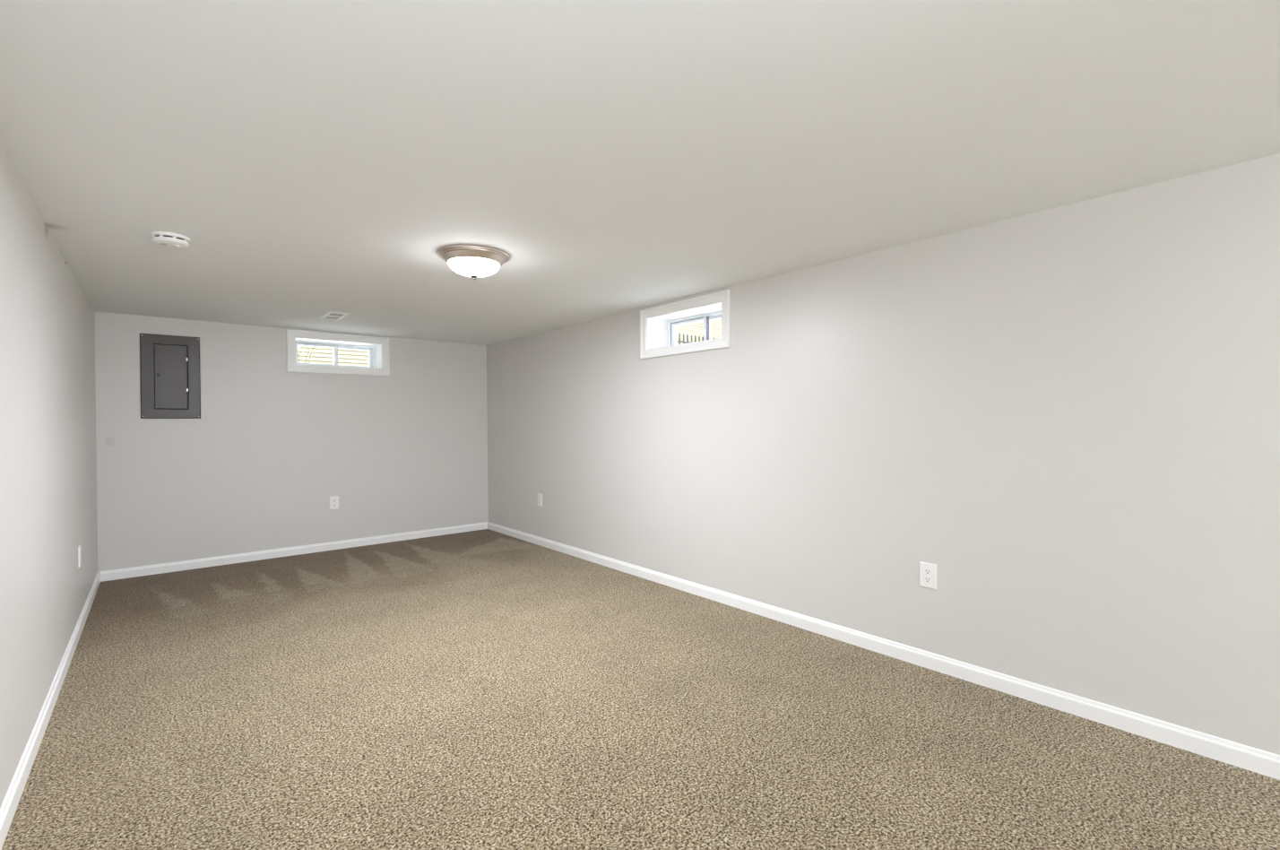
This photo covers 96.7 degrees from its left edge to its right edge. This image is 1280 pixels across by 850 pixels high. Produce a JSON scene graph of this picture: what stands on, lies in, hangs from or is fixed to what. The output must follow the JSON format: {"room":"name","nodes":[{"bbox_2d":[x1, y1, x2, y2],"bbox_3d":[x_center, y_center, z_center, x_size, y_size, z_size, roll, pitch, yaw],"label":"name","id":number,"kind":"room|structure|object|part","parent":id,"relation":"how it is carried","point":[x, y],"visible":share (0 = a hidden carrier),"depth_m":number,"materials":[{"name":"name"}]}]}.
{"room":"empty finished basement","nodes":[
{"label":"empty finished basement","id":0,"kind":"room"},
{"bbox_2d":[0,146,97,808],"bbox_3d":[-0.925,0.034,0.271,0.320,2.620,10.607,-1,1,-40],"label":"wall","id":1,"kind":"structure","parent":0,"point":[48,449],"depth_m":2.27,"materials":[{"name":"paint"}]},
{"bbox_2d":[0,571,100,849],"bbox_3d":[-0.789,1.184,0.386,0.014,0.078,10.607,-1,1,-40],"label":"baseboard","id":2,"kind":"structure","parent":1,"relation":"attached to","point":[9,806],"depth_m":2.18,"materials":[{"name":"paint"}]},
{"bbox_2d":[77,544,81,567],"bbox_3d":[-3.358,0.786,3.414,0.008,0.122,0.081,-1,1,-40],"label":"electrical outlet","id":3,"kind":"object","parent":1,"relation":"attached to","point":[79,547],"visible":1,"depth_m":3.40,"materials":[{"name":"plastic"}]},
{"bbox_2d":[94,311,488,573],"bbox_3d":[-3.092,0.014,5.593,3.885,2.620,0.320,-1,1,-40],"label":"wall","id":4,"kind":"structure","parent":0,"point":[268,450],"depth_m":5.18,"materials":[{"name":"paint"}]},
{"bbox_2d":[105,436,114,446],"bbox_3d":[-4.167,0.131,4.474,0.052,0.072,0.002,-1,1,-40],"label":"wall patch","id":5,"kind":"structure","parent":4,"relation":"attached to","point":[109,441],"depth_m":4.48,"materials":[{"name":"paint"}]},
{"bbox_2d":[139,333,200,418],"bbox_3d":[-3.875,-0.397,4.703,0.385,0.690,0.027,-1,1,-40],"label":"box","id":6,"kind":"object","parent":4,"relation":"attached to","point":[174,390],"visible":1,"depth_m":4.70,"materials":[{"name":"grey paint"}]},
{"bbox_3d":[-3.875,-0.397,4.704,0.206,0.522,0.011,-1,1,-40],"label":"door","id":7,"kind":"part","parent":6,"relation":"part of","materials":[{"name":"grey paint"}]},
{"bbox_2d":[100,521,487,581],"bbox_3d":[-2.976,1.165,5.474,3.217,0.078,0.014,-1,1,-40],"label":"baseboard","id":8,"kind":"structure","parent":4,"relation":"attached to","point":[199,563],"depth_m":5.17,"materials":[{"name":"paint"}]},
{"bbox_2d":[329,495,338,509],"bbox_3d":[-2.952,0.753,5.497,0.081,0.122,0.008,-1,1,-40],"label":"electrical outlet","id":9,"kind":"object","parent":4,"relation":"attached to","point":[333,500],"visible":1,"depth_m":5.50,"materials":[{"name":"plastic"}]},
{"bbox_2d":[286,328,389,376],"bbox_3d":[-2.995,-0.690,5.632,0.899,0.389,0.295,-1,1,-40],"label":"window","id":10,"kind":"structure","parent":4,"relation":"in","point":[377,348],"depth_m":5.59,"materials":[{"name":"paint"}]},
{"bbox_3d":[-3.184,-0.688,5.596,0.378,0.215,0.024,-1,1,-40],"label":"sash","id":11,"kind":"part","parent":10,"relation":"part of","materials":[{"name":"glass"}]},
{"bbox_3d":[-3.066,-0.690,5.716,0.774,0.276,0.075,-1,1,-40],"label":"frame","id":12,"kind":"part","parent":10,"relation":"part of","materials":[{"name":"plastic"}]},
{"bbox_3d":[-2.946,-0.691,5.840,0.368,0.215,0.024,-1,1,-40],"label":"sash","id":13,"kind":"part","parent":10,"relation":"part of","materials":[{"name":"glass"}]},
{"bbox_2d":[0,0,1279,345],"bbox_3d":[0.429,-0.968,1.415,3.245,0.150,10.607,-1,1,-40],"label":"ceiling","id":14,"kind":"structure","parent":0,"point":[313,158],"depth_m":1.74,"materials":[{"name":"paint"}]},
{"bbox_2d":[150,231,190,248],"bbox_3d":[-2.197,-0.859,2.666,0.143,0.047,0.143,-1,1,-40],"label":"smoke detector","id":15,"kind":"object","parent":14,"relation":"attached to","point":[168,239],"visible":1,"depth_m":2.63,"materials":[{"name":"white plastic"}]},
{"bbox_2d":[152,234,187,242],"bbox_3d":[-2.197,-0.866,2.666,0.131,0.008,0.131,-1,1,-40],"label":"vent","id":16,"kind":"object","parent":15,"relation":"attached to","point":[155,237],"depth_m":2.62,"materials":[{"name":"white plastic"}]},
{"bbox_2d":[319,311,349,319],"bbox_3d":[-2.490,-0.887,4.632,0.156,0.013,0.334,-1,1,-40],"label":"ceiling vent","id":17,"kind":"object","parent":14,"relation":"in","point":[329,315],"visible":1,"depth_m":4.60,"materials":[{"name":"white plastic"}]},
{"bbox_2d":[437,244,509,279],"bbox_3d":[-0.871,-0.828,2.985,0.358,0.133,0.358,-1,1,-40],"label":"ceiling light","id":18,"kind":"object","parent":14,"relation":"attached to","point":[473,261],"visible":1,"depth_m":2.89,"materials":[{"name":"white glass"}]},
{"bbox_3d":[-0.870,-0.814,2.986,0.259,0.062,0.259,-1,1,-40],"label":"lamp shade","id":19,"kind":"part","parent":18,"relation":"part of","materials":[{"name":"white glass"}]},
{"bbox_2d":[1,528,1279,849],"bbox_3d":[0.445,1.207,1.430,3.245,0.001,10.607,-1,1,-40],"label":"floor","id":20,"kind":"structure","parent":0,"point":[486,688],"depth_m":2.22,"materials":[{"name":"carpet"}]},
{"bbox_2d":[486,153,1279,754],"bbox_3d":[1.797,-0.001,2.573,0.320,2.620,10.607,-1,1,-40],"label":"wall","id":21,"kind":"structure","parent":0,"point":[1070,412],"depth_m":2.58,"materials":[{"name":"paint"}]},
{"bbox_2d":[537,492,542,506],"bbox_3d":[-0.992,0.741,5.628,0.008,0.122,0.081,-1,1,-40],"label":"electrical outlet","id":22,"kind":"object","parent":21,"relation":"attached to","point":[540,496],"visible":1,"depth_m":5.62,"materials":[{"name":"plastic"}]},
{"bbox_2d":[640,289,730,359],"bbox_3d":[0.406,-0.700,4.169,0.310,0.377,0.896,-1,1,-40],"label":"window","id":23,"kind":"structure","parent":21,"relation":"in","point":[658,324],"depth_m":4.21,"materials":[{"name":"paint"}]},
{"bbox_3d":[0.376,-0.701,4.362,0.024,0.203,0.377,-1,1,-40],"label":"sash","id":24,"kind":"part","parent":23,"relation":"part of","materials":[{"name":"glass"}]},
{"bbox_3d":[0.496,-0.701,4.245,0.075,0.264,0.771,-1,1,-40],"label":"frame","id":25,"kind":"part","parent":23,"relation":"part of","materials":[{"name":"plastic"}]},
{"bbox_3d":[0.619,-0.701,4.124,0.024,0.203,0.367,-1,1,-40],"label":"sash","id":26,"kind":"part","parent":23,"relation":"part of","materials":[{"name":"glass"}]},
{"bbox_2d":[487,521,1279,779],"bbox_3d":[1.678,1.152,2.473,0.014,0.078,10.607,-1,1,-40],"label":"baseboard","id":27,"kind":"structure","parent":21,"relation":"attached to","point":[1245,756],"depth_m":2.59,"materials":[{"name":"paint"}]},
{"bbox_2d":[919,561,936,589],"bbox_3d":[1.411,0.737,2.787,0.008,0.122,0.081,-1,1,-40],"label":"electrical outlet","id":28,"kind":"object","parent":21,"relation":"attached to","point":[928,571],"visible":1,"depth_m":2.78,"materials":[{"name":"plastic"}]},
{"bbox_2d":[924,568,931,574],"bbox_3d":[1.408,0.717,2.786,0.003,0.028,0.034,-1,1,-40],"label":"receptacle","id":29,"kind":"object","parent":28,"relation":"attached to","point":[927,571],"depth_m":2.78,"materials":[{"name":"plastic"}]},
{"bbox_2d":[924,576,931,582],"bbox_3d":[1.409,0.757,2.786,0.003,0.028,0.034,-1,1,-40],"label":"receptacle","id":30,"kind":"object","parent":28,"relation":"attached to","point":[927,579],"depth_m":2.79,"materials":[{"name":"plastic"}]},
{"label":"outside","id":31,"kind":"structure","parent":0,"visible":0},
{"bbox_3d":[-1.152,-0.503,25.220,55.565,0.200,80.000,-1,1,-40],"label":"ground","id":32,"kind":"structure","parent":31,"visible":0},
{"bbox_2d":[297,345,321,363],"bbox_3d":[-5.569,-1.260,9.321,1.285,1.600,0.815,-1,0,-21],"label":"shrub","id":33,"kind":"object","parent":32,"relation":"on","point":[298,345],"visible":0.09,"depth_m":9.28,"materials":[{"name":"green plant"}]},
{"bbox_2d":[676,333,721,344],"bbox_3d":[1.943,-1.187,12.120,9.013,1.300,0.026,-1,1,-40],"label":"picket fence","id":34,"kind":"object","parent":32,"relation":"on","point":[678,341],"visible":0.05,"depth_m":11.26,"materials":[{"name":"grey wood"}]}
]}

